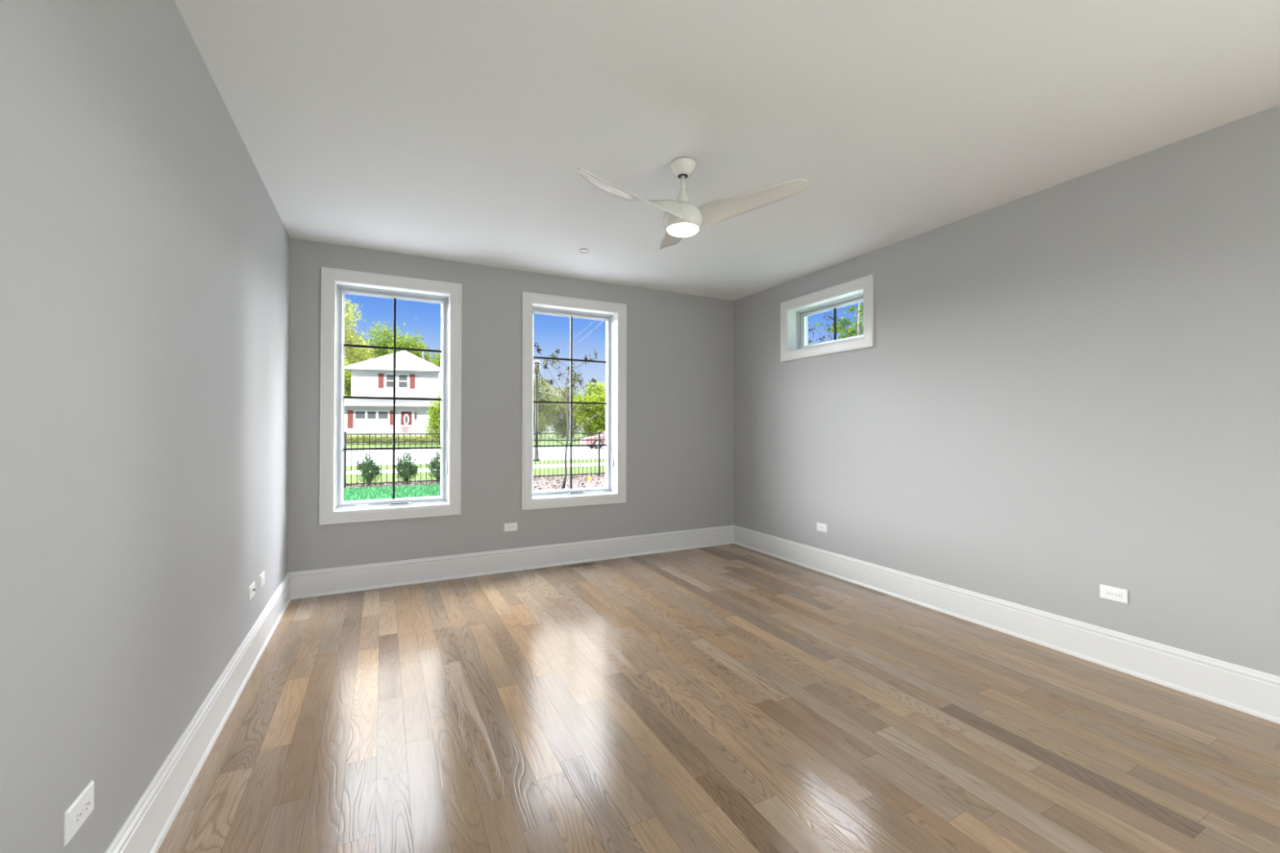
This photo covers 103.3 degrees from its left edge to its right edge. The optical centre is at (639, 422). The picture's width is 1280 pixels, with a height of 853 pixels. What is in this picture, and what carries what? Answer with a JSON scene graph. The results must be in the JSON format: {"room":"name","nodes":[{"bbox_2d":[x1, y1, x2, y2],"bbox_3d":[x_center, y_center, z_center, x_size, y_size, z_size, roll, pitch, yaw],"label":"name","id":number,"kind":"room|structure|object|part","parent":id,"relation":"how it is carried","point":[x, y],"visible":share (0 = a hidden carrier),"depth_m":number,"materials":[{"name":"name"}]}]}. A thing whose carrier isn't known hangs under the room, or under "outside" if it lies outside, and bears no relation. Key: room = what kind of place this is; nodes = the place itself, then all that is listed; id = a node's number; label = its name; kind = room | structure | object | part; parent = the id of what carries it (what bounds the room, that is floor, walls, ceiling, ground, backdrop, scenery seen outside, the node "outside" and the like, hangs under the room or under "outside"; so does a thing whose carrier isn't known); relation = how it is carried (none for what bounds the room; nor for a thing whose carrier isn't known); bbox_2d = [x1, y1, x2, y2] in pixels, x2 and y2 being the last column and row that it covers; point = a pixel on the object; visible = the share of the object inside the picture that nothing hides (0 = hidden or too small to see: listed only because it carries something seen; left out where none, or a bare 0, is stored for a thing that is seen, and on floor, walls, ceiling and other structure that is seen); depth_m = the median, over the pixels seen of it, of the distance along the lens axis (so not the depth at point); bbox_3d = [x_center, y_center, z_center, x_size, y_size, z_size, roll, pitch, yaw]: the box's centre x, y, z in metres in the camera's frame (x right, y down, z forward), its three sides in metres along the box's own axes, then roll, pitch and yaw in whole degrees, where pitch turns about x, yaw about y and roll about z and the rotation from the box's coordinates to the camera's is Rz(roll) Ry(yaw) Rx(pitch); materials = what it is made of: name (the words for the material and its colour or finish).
{"room":"empty bedroom","nodes":[
{"label":"empty bedroom","id":0,"kind":"room"},
{"bbox_2d":[0,0,290,852],"bbox_3d":[-0.887,-0.069,0.128,0.200,2.740,8.231,0,-1,-27],"label":"wall","id":1,"kind":"structure","parent":0,"point":[144,249],"depth_m":1.37,"materials":[{"name":"grey paint"}]},
{"bbox_2d":[63,780,93,846],"bbox_3d":[-1.317,0.915,1.194,0.009,0.074,0.119,0,-1,-27],"label":"power outlet","id":2,"kind":"object","parent":1,"relation":"attached to","point":[76,815],"visible":1,"depth_m":1.18,"materials":[{"name":"white plastic"}]},
{"bbox_2d":[74,808,82,824],"bbox_3d":[-1.306,0.915,1.177,0.003,0.025,0.029,0,-1,-27],"label":"receptacle","id":3,"kind":"object","parent":2,"relation":"attached to","point":[77,812],"depth_m":1.18,"materials":[{"name":"white plastic"}]},
{"bbox_2d":[83,797,90,813],"bbox_3d":[-1.324,0.915,1.212,0.003,0.025,0.029,0,-1,-27],"label":"receptacle","id":4,"kind":"object","parent":2,"relation":"attached to","point":[86,801],"depth_m":1.21,"materials":[{"name":"white plastic"}]},
{"bbox_2d":[105,573,291,852],"bbox_3d":[-1.445,1.212,1.460,0.026,0.201,5.331,0,-1,-27],"label":"baseboard","id":5,"kind":"structure","parent":1,"relation":"attached to","point":[144,830],"depth_m":1.88,"materials":[{"name":"white paint"}]},
{"bbox_2d":[248,581,255,601],"bbox_3d":[-2.112,0.919,2.766,0.017,0.074,0.119,0,-1,-27],"label":"plate","id":6,"kind":"object","parent":1,"relation":"attached to","point":[251,588],"visible":1,"depth_m":2.75,"materials":[{"name":"white plastic"}]},
{"bbox_2d":[259,571,265,588],"bbox_3d":[-2.236,0.929,3.001,0.010,0.074,0.119,0,-1,-27],"label":"plate","id":7,"kind":"object","parent":1,"relation":"attached to","point":[262,575],"visible":1,"depth_m":2.98,"materials":[{"name":"white plastic"}]},
{"bbox_2d":[287,238,733,572],"bbox_3d":[-0.824,-0.024,4.894,4.632,2.740,0.210,0,-1,-27],"label":"wall","id":8,"kind":"structure","parent":0,"point":[680,353],"depth_m":4.61,"materials":[{"name":"grey paint"}]},
{"bbox_2d":[319,266,462,524],"bbox_3d":[-2.060,-0.208,4.250,1.041,2.001,0.222,0,-1,-27],"label":"window","id":9,"kind":"structure","parent":8,"relation":"in","point":[335,282],"depth_m":4.18,"materials":[{"name":"white paint"}]},
{"bbox_3d":[-2.276,0.678,4.133,0.112,0.022,0.027,0,-1,-27],"label":"crank handle","id":10,"kind":"part","parent":9,"relation":"part of","materials":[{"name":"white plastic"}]},
{"bbox_3d":[-2.087,-0.207,4.304,0.807,1.767,0.044,0,-1,-27],"label":"sash","id":11,"kind":"part","parent":9,"relation":"part of","materials":[{"name":"white plastic"}]},
{"bbox_3d":[-2.087,-0.207,4.304,0.862,1.822,0.100,0,-1,-27],"label":"frame","id":12,"kind":"part","parent":9,"relation":"part of","materials":[{"name":"white plastic"}]},
{"bbox_2d":[343,297,441,498],"bbox_3d":[-2.088,-0.207,4.306,0.742,1.702,0.025,0,-1,-27],"label":"window pane","id":13,"kind":"object","parent":9,"relation":"attached to","point":[422,300],"depth_m":4.30,"materials":[{"name":"clear glass"}]},
{"bbox_3d":[-1.690,0.390,4.436,0.012,0.120,0.024,0,-1,-27],"label":"lock lever","id":14,"kind":"part","parent":9,"relation":"part of","materials":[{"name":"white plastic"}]},
{"bbox_2d":[287,524,733,599],"bbox_3d":[-0.795,1.244,4.766,4.182,0.201,0.026,0,-1,-27],"label":"baseboard","id":15,"kind":"structure","parent":8,"relation":"attached to","point":[335,580],"depth_m":4.49,"materials":[{"name":"white paint"}]},
{"bbox_2d":[503,522,517,532],"bbox_3d":[-1.170,0.944,4.587,0.119,0.074,0.009,0,-1,-27],"label":"power outlet","id":16,"kind":"object","parent":8,"relation":"attached to","point":[513,526],"visible":1,"depth_m":4.58,"materials":[{"name":"white plastic"}]},
{"bbox_2d":[521,291,626,510],"bbox_3d":[-0.655,-0.200,4.964,1.054,2.001,0.222,0,-1,-27],"label":"window","id":17,"kind":"structure","parent":8,"relation":"in","point":[615,314],"depth_m":4.99,"materials":[{"name":"white paint"}]},
{"bbox_2d":[533,316,606,488],"bbox_3d":[-0.684,-0.199,5.019,0.755,1.702,0.025,0,-1,-27],"label":"grille","id":18,"kind":"object","parent":17,"relation":"attached to","point":[601,318],"depth_m":5.01,"materials":[{"name":"brown metal"}]},
{"bbox_3d":[-0.683,-0.199,5.018,0.820,1.767,0.044,0,-1,-27],"label":"sash","id":19,"kind":"part","parent":17,"relation":"part of","materials":[{"name":"white plastic"}]},
{"bbox_3d":[-0.683,-0.199,5.018,0.875,1.822,0.100,0,-1,-27],"label":"frame","id":20,"kind":"part","parent":17,"relation":"part of","materials":[{"name":"white plastic"}]},
{"bbox_2d":[156,543,1279,852],"bbox_3d":[1.063,1.312,1.107,4.199,0.001,8.230,0,-1,-27],"label":"floor","id":21,"kind":"structure","parent":0,"point":[389,827],"depth_m":2.17,"materials":[{"name":"brown wood"}]},
{"bbox_2d":[565,562,597,568],"bbox_3d":[-0.551,1.343,4.788,0.300,0.003,0.064,0,-1,-27],"label":"floor vent","id":22,"kind":"object","parent":21,"relation":"in","point":[590,563],"visible":1,"depth_m":4.77,"materials":[{"name":"brown wood"}]},
{"bbox_2d":[174,0,1279,301],"bbox_3d":[1.087,-1.527,1.150,4.632,0.200,8.641,0,-1,-27],"label":"ceiling","id":23,"kind":"structure","parent":0,"point":[458,131],"depth_m":2.27,"materials":[{"name":"paint"}]},
{"bbox_2d":[578,248,589,253],"bbox_3d":[-0.455,-1.397,4.113,0.083,0.009,0.083,0,-1,-27],"label":"sprinkler cover","id":24,"kind":"object","parent":23,"relation":"attached to","point":[582,251],"visible":1,"depth_m":4.10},
{"bbox_2d":[577,157,809,249],"bbox_3d":[0.117,-1.221,2.765,1.082,0.384,1.133,0,-1,-27],"label":"ceiling fan","id":25,"kind":"object","parent":23,"relation":"hanging from","point":[682,218],"visible":1,"depth_m":2.66,"materials":[{"name":"white plastic"}]},
{"bbox_3d":[-0.026,-1.130,2.568,0.660,0.133,0.130,0,-1,-32],"label":"blade","id":26,"kind":"part","parent":25,"relation":"part of","materials":[{"name":"white plastic"}]},
{"bbox_3d":[0.198,-1.125,3.079,0.130,0.133,0.660,0,-1,-2],"label":"blade","id":27,"kind":"part","parent":25,"relation":"part of","materials":[{"name":"white plastic"}]},
{"bbox_3d":[0.529,-1.129,2.630,0.660,0.133,0.130,0,-1,28],"label":"blade","id":28,"kind":"part","parent":25,"relation":"part of","materials":[{"name":"white plastic"}]},
{"bbox_2d":[808,302,863,344],"bbox_3d":[5.806,-2.111,13.915,1.730,7.261,3.644,0,-1,-34],"label":"tree","id":29,"kind":"object","parent":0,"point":[857,326],"visible":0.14,"depth_m":13.84,"materials":[{"name":"green plant"}]},
{"bbox_2d":[733,104,1279,676],"bbox_3d":[3.041,-0.046,2.124,0.250,2.740,8.231,0,-1,-27],"label":"wall","id":30,"kind":"structure","parent":0,"point":[1065,390],"depth_m":2.92,"materials":[{"name":"grey paint"}]},
{"bbox_2d":[816,522,826,533],"bbox_3d":[1.642,0.946,4.580,0.009,0.074,0.119,0,-1,-27],"label":"power outlet","id":31,"kind":"object","parent":30,"relation":"attached to","point":[820,526],"visible":1,"depth_m":4.58,"materials":[{"name":"white plastic"}]},
{"bbox_2d":[780,274,874,361],"bbox_3d":[1.754,-0.906,4.632,0.262,0.590,1.064,0,-1,-27],"label":"window","id":32,"kind":"structure","parent":30,"relation":"in","point":[794,313],"depth_m":4.63,"materials":[{"name":"white paint"}]},
{"bbox_3d":[1.808,-0.906,4.660,0.140,0.411,0.885,0,-1,-27],"label":"frame","id":33,"kind":"part","parent":32,"relation":"part of","materials":[{"name":"white plastic"}]},
{"bbox_3d":[1.790,-0.906,4.651,0.044,0.356,0.830,0,-1,-27],"label":"sash","id":34,"kind":"part","parent":32,"relation":"part of","materials":[{"name":"white plastic"}]},
{"bbox_2d":[833,308,836,340],"bbox_3d":[1.792,-0.906,4.651,0.025,0.291,0.009,0,-1,-27],"label":"grille","id":35,"kind":"object","parent":32,"relation":"attached to","point":[834,309],"depth_m":4.65,"materials":[{"name":"brown metal"}]},
{"bbox_2d":[733,524,1279,724],"bbox_3d":[2.259,1.234,3.342,0.026,0.201,5.331,0,-1,-27],"label":"baseboard","id":36,"kind":"structure","parent":30,"relation":"attached to","point":[1256,693],"depth_m":2.95,"materials":[{"name":"white paint"}]},
{"bbox_2d":[1099,584,1128,604],"bbox_3d":[2.571,0.930,2.750,0.009,0.074,0.119,0,-1,-27],"label":"power outlet","id":37,"kind":"object","parent":30,"relation":"attached to","point":[1120,595],"visible":1,"depth_m":2.75,"materials":[{"name":"white plastic"}]},
{"bbox_2d":[1105,590,1111,595],"bbox_3d":[2.560,0.930,2.766,0.003,0.025,0.029,0,-1,-27],"label":"receptacle","id":38,"kind":"object","parent":37,"relation":"attached to","point":[1108,593],"depth_m":2.77,"materials":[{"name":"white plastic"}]},
{"bbox_2d":[1114,592,1121,598],"bbox_3d":[2.578,0.929,2.732,0.003,0.025,0.029,0,-1,-27],"label":"receptacle","id":39,"kind":"object","parent":37,"relation":"attached to","point":[1117,595],"depth_m":2.73,"materials":[{"name":"white plastic"}]},
{"label":"outside","id":40,"kind":"structure","parent":0,"visible":0},
{"bbox_2d":[537,320,604,377],"bbox_3d":[-5.658,-4.799,36.502,0.032,5.778,30.998,0,-1,-29],"label":"overhead cable","id":41,"kind":"object","parent":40,"point":[603,321],"visible":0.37,"depth_m":33.63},
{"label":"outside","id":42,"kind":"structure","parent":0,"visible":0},
{"bbox_2d":[346,434,591,448],"bbox_3d":[-31.184,2.327,83.408,180.000,0.400,103.000,0,-1,-27],"label":"yard","id":43,"kind":"structure","parent":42,"point":[546,442],"depth_m":40.97,"materials":[{"name":"green plant"}]},
{"bbox_2d":[344,359,351,395],"bbox_3d":[-32.412,-2.761,55.085,4.435,9.296,5.292,0,-1,4],"label":"tree","id":44,"kind":"object","parent":43,"relation":"on","point":[347,373],"visible":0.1,"depth_m":54.29,"materials":[{"name":"green plant"}]},
{"bbox_2d":[344,297,377,364],"bbox_3d":[-39.822,-8.033,66.853,10.896,20.088,10.269,0,-1,-27],"label":"tree","id":45,"kind":"object","parent":43,"relation":"on","point":[348,350],"visible":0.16,"depth_m":67.22,"materials":[{"name":"green plant"}]},
{"bbox_2d":[347,320,411,364],"bbox_3d":[-38.436,-6.693,75.240,10.860,17.585,10.371,0,-1,-27],"label":"tree","id":46,"kind":"object","parent":43,"relation":"on","point":[380,353],"visible":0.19,"depth_m":74.04,"materials":[{"name":"green plant"}]},
{"bbox_2d":[346,435,433,444],"bbox_3d":[-21.158,1.401,40.995,8.984,1.123,1.308,0,-1,-7],"label":"hedge","id":47,"kind":"object","parent":43,"relation":"on","point":[348,437],"visible":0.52,"depth_m":40.92,"materials":[{"name":"green plant"}]},
{"bbox_2d":[343,350,440,444],"bbox_3d":[-23.539,-2.691,48.633,13.340,9.000,11.700,0,-1,-13],"label":"house","id":48,"kind":"structure","parent":43,"relation":"on","point":[416,377],"depth_m":45.77,"materials":[{"name":"white"}]},
{"bbox_2d":[346,410,353,427],"bbox_3d":[-25.136,-0.327,43.925,0.440,1.540,0.060,0,-1,-13],"label":"shutter","id":49,"kind":"object","parent":48,"relation":"hanging from","point":[349,413],"depth_m":43.91,"materials":[{"name":"red paint"}]},
{"bbox_3d":[-23.473,-0.321,44.323,2.600,1.380,0.010,0,-1,-13],"label":"pane","id":50,"kind":"part","parent":48,"relation":"part of","materials":[{"name":"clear glass"}]},
{"bbox_2d":[355,419,387,426],"bbox_3d":[-23.471,0.024,44.312,2.600,0.690,0.007,0,-1,-13],"label":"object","id":51,"kind":"object","parent":48,"relation":"hanging from","point":[358,423],"depth_m":44.31,"materials":[{"name":"white"}]},
{"bbox_2d":[377,373,383,387],"bbox_3d":[-23.609,-3.854,46.158,0.440,1.320,0.060,0,-1,-13],"label":"shutter","id":52,"kind":"object","parent":48,"relation":"hanging from","point":[380,375],"depth_m":46.14,"materials":[{"name":"red paint"}]},
{"bbox_3d":[-22.813,-3.846,46.356,0.720,1.130,0.010,0,-1,-13],"label":"pane","id":53,"kind":"part","parent":48,"relation":"part of","materials":[{"name":"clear glass"}]},
{"bbox_2d":[390,410,393,427],"bbox_3d":[-21.843,-0.316,44.687,0.400,1.540,0.060,0,-1,-13],"label":"shutter","id":54,"kind":"object","parent":48,"relation":"hanging from","point":[391,411],"depth_m":44.65,"materials":[{"name":"red paint"}]},
{"bbox_3d":[-20.331,0.615,43.484,2.250,0.860,0.080,0,-1,-13],"label":"porch railing","id":55,"kind":"part","parent":48,"relation":"part of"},
{"bbox_3d":[-21.780,-3.843,46.595,0.720,1.130,0.010,0,-1,-13],"label":"pane","id":56,"kind":"part","parent":48,"relation":"part of","materials":[{"name":"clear glass"}]},
{"bbox_3d":[-20.737,0.018,44.961,1.120,2.280,0.070,0,-1,-13],"label":"door frame","id":57,"kind":"part","parent":48,"relation":"part of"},
{"bbox_3d":[-20.739,0.018,44.971,0.920,2.080,0.050,0,-1,-13],"label":"door","id":58,"kind":"part","parent":48,"relation":"part of","materials":[{"name":"red paint"}]},
{"bbox_3d":[-20.728,-0.302,44.924,0.260,0.760,0.012,0,-1,-13],"label":"oval glass","id":59,"kind":"part","parent":48,"relation":"part of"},
{"bbox_2d":[409,373,414,388],"bbox_3d":[-21.017,-3.845,46.759,0.440,1.320,0.060,0,-1,-13],"label":"shutter","id":60,"kind":"object","parent":48,"relation":"hanging from","point":[411,375],"depth_m":46.74,"materials":[{"name":"red paint"}]},
{"bbox_2d":[384,317,439,366],"bbox_3d":[-27.091,-5.399,60.760,6.874,14.668,8.001,0,-1,-5],"label":"tree","id":61,"kind":"object","parent":43,"relation":"on","point":[409,344],"visible":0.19,"depth_m":59.98,"materials":[{"name":"green plant"}]},
{"bbox_2d":[420,386,440,444],"bbox_3d":[-16.039,-0.478,41.003,3.282,5.104,2.354,0,-1,-27],"label":"bush","id":62,"kind":"object","parent":43,"relation":"on","point":[434,422],"visible":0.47,"depth_m":40.62,"materials":[{"name":"green plant"}]},
{"bbox_2d":[429,346,440,367],"bbox_3d":[-26.902,-4.039,68.973,8.041,12.156,8.254,1,-1,-43],"label":"tree","id":63,"kind":"object","parent":43,"relation":"on","point":[433,353],"visible":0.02,"depth_m":68.00,"materials":[{"name":"green plant"}]},
{"bbox_2d":[533,374,559,438],"bbox_3d":[-12.811,-1.807,59.345,7.207,8.933,6.732,0,-1,19],"label":"tree","id":64,"kind":"object","parent":43,"relation":"on","point":[542,406],"visible":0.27,"depth_m":58.72,"materials":[{"name":"green plant"}]},
{"bbox_2d":[540,386,586,438],"bbox_3d":[-10.354,-1.156,68.448,7.845,8.358,8.242,0,-1,25],"label":"tree","id":65,"kind":"object","parent":43,"relation":"on","point":[561,409],"visible":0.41,"depth_m":67.14,"materials":[{"name":"green plant"}]},
{"bbox_2d":[572,376,605,438],"bbox_3d":[-5.006,-1.484,59.318,5.910,8.091,6.038,1,-1,-39],"label":"tree","id":66,"kind":"object","parent":43,"relation":"on","point":[598,424],"visible":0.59,"depth_m":58.37,"materials":[{"name":"green plant"}]},
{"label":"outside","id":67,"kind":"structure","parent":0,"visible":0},
{"bbox_2d":[343,484,439,501],"bbox_3d":[-10.561,1.635,7.098,15.620,0.400,3.850,0,-1,-27],"label":"lawn","id":68,"kind":"structure","parent":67,"point":[386,495],"depth_m":10.58,"materials":[{"name":"green plant"}]},
{"bbox_2d":[343,483,439,501],"bbox_3d":[-5.260,1.428,9.656,3.883,0.075,4.112,0,-1,-27],"label":"grass blades","id":69,"kind":"object","parent":68,"relation":"on","point":[365,489],"visible":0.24,"depth_m":10.59,"materials":[{"name":"green plant"}]},
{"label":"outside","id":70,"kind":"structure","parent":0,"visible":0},
{"bbox_2d":[533,476,605,490],"bbox_3d":[2.812,1.715,13.894,14.380,0.400,3.850,0,-1,-27],"label":"mulch bed","id":71,"kind":"object","parent":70,"point":[590,483],"depth_m":12.46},
{"bbox_2d":[343,472,605,490],"bbox_3d":[-2.923,1.470,11.682,9.443,0.049,4.949,0,-1,-27],"label":"chips","id":72,"kind":"object","parent":71,"relation":"on","point":[597,476],"visible":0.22,"depth_m":12.48,"materials":[{"name":"brown wood"}]},
{"bbox_2d":[533,342,605,488],"bbox_3d":[-1.561,-0.159,11.567,2.002,3.310,1.580,0,-1,25],"label":"young tree","id":73,"kind":"object","parent":71,"relation":"on","point":[575,375],"visible":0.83,"depth_m":11.38,"materials":[{"name":"green plant"}]},
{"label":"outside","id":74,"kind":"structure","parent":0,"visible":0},
{"bbox_2d":[346,473,605,488],"bbox_3d":[-5.295,1.691,12.606,30.000,0.404,1.200,0,-1,-27],"label":"mulch strip","id":75,"kind":"object","parent":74,"point":[580,477],"visible":0.11,"depth_m":12.57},
{"bbox_2d":[354,452,386,484],"bbox_3d":[-6.435,1.088,12.002,0.606,0.804,0.662,0,-1,26],"label":"shrub","id":76,"kind":"object","parent":75,"relation":"on","point":[360,464],"visible":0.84,"depth_m":11.95,"materials":[{"name":"green plant"}]},
{"bbox_3d":[-6.425,1.166,12.012,0.395,0.649,0.406,0,-1,32],"label":"stem","id":77,"kind":"part","parent":76,"relation":"part of","materials":[{"name":"green plant"}]},
{"bbox_2d":[395,449,422,483],"bbox_3d":[-5.707,1.083,12.381,0.593,0.865,0.618,0,-1,25],"label":"shrub","id":78,"kind":"object","parent":75,"relation":"on","point":[406,457],"visible":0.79,"depth_m":12.31,"materials":[{"name":"green plant"}]},
{"bbox_3d":[-5.692,1.132,12.368,0.409,0.725,0.421,0,-1,-11],"label":"stem","id":79,"kind":"part","parent":78,"relation":"part of","materials":[{"name":"green plant"}]},
{"bbox_2d":[426,450,440,481],"bbox_3d":[-5.016,1.095,12.713,0.640,0.819,0.611,0,-1,-27],"label":"shrub","id":80,"kind":"object","parent":75,"relation":"on","point":[434,459],"visible":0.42,"depth_m":12.57,"materials":[{"name":"green plant"}]},
{"bbox_2d":[343,431,605,488],"bbox_3d":[-3.905,0.849,12.838,10.362,1.295,0.062,0,-1,-27],"label":"fence","id":81,"kind":"object","parent":75,"relation":"on","point":[345,433],"visible":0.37,"depth_m":12.17,"materials":[{"name":"black metal"}]},
{"bbox_3d":[-6.659,0.833,11.438,0.062,1.295,0.062,0,-1,-27],"label":"post","id":82,"kind":"part","parent":81,"relation":"part of","materials":[{"name":"black metal"}]},
{"bbox_3d":[-5.741,0.831,11.905,2.008,1.160,0.028,0,-1,-27],"label":"rail","id":83,"kind":"part","parent":81,"relation":"part of","materials":[{"name":"black metal"}]},
{"bbox_3d":[-2.068,0.853,13.771,2.008,1.160,0.028,0,-1,-27],"label":"rail","id":84,"kind":"part","parent":81,"relation":"part of","materials":[{"name":"black metal"}]},
{"bbox_3d":[-1.150,0.866,14.238,0.062,1.295,0.062,0,-1,-27],"label":"post","id":85,"kind":"part","parent":81,"relation":"part of","materials":[{"name":"black metal"}]},
{"bbox_3d":[-0.232,0.864,14.705,2.008,1.160,0.028,0,-1,-27],"label":"rail","id":86,"kind":"part","parent":81,"relation":"part of","materials":[{"name":"black metal"}]},
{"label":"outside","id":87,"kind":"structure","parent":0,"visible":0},
{"bbox_2d":[346,458,605,471],"bbox_3d":[-2.196,1.774,20.855,75.000,0.400,2.600,0,-1,-27],"label":"grass","id":88,"kind":"structure","parent":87,"point":[384,467],"depth_m":19.60,"materials":[{"name":"green plant"}]},
{"bbox_2d":[533,358,540,461],"bbox_3d":[-4.269,-0.563,20.922,0.340,4.270,0.340,0,-1,-27],"label":"street lamp","id":89,"kind":"object","parent":88,"relation":"on","point":[536,362],"visible":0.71,"depth_m":20.86,"materials":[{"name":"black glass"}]},
{"bbox_3d":[-4.267,-2.213,20.937,0.310,0.470,0.310,0,-1,-27],"label":"lantern glass","id":90,"kind":"part","parent":89,"relation":"part of","materials":[{"name":"glass"}]},
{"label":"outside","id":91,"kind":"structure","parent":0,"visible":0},
{"bbox_2d":[346,462,605,475],"bbox_3d":[-1.313,1.754,19.117,75.000,0.410,1.300,0,-1,-27],"label":"sidewalk","id":92,"kind":"structure","parent":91,"point":[389,471],"depth_m":17.82,"materials":[{"name":"concrete"}]},
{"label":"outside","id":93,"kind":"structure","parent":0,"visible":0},
{"bbox_2d":[346,445,605,466],"bbox_3d":[-4.204,1.871,30.323,120.000,0.380,16.100,0,-1,-27],"label":"street","id":94,"kind":"structure","parent":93,"point":[378,452],"depth_m":26.32,"materials":[{"name":"grey asphalt"}]},
{"bbox_2d":[579,431,605,448],"bbox_3d":[-1.752,1.091,34.325,4.390,1.260,1.724,0,-1,-21],"label":"car","id":95,"kind":"object","parent":94,"relation":"on","point":[593,442],"visible":0.3,"depth_m":33.13,"materials":[{"name":"red paint"}]},
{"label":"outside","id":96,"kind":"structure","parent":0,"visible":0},
{"bbox_2d":[346,465,605,483],"bbox_3d":[-0.395,1.743,17.312,75.000,0.400,2.750,0,-1,-27],"label":"verge","id":97,"kind":"structure","parent":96,"point":[384,477],"depth_m":15.05,"materials":[{"name":"green plant"}]}
]}

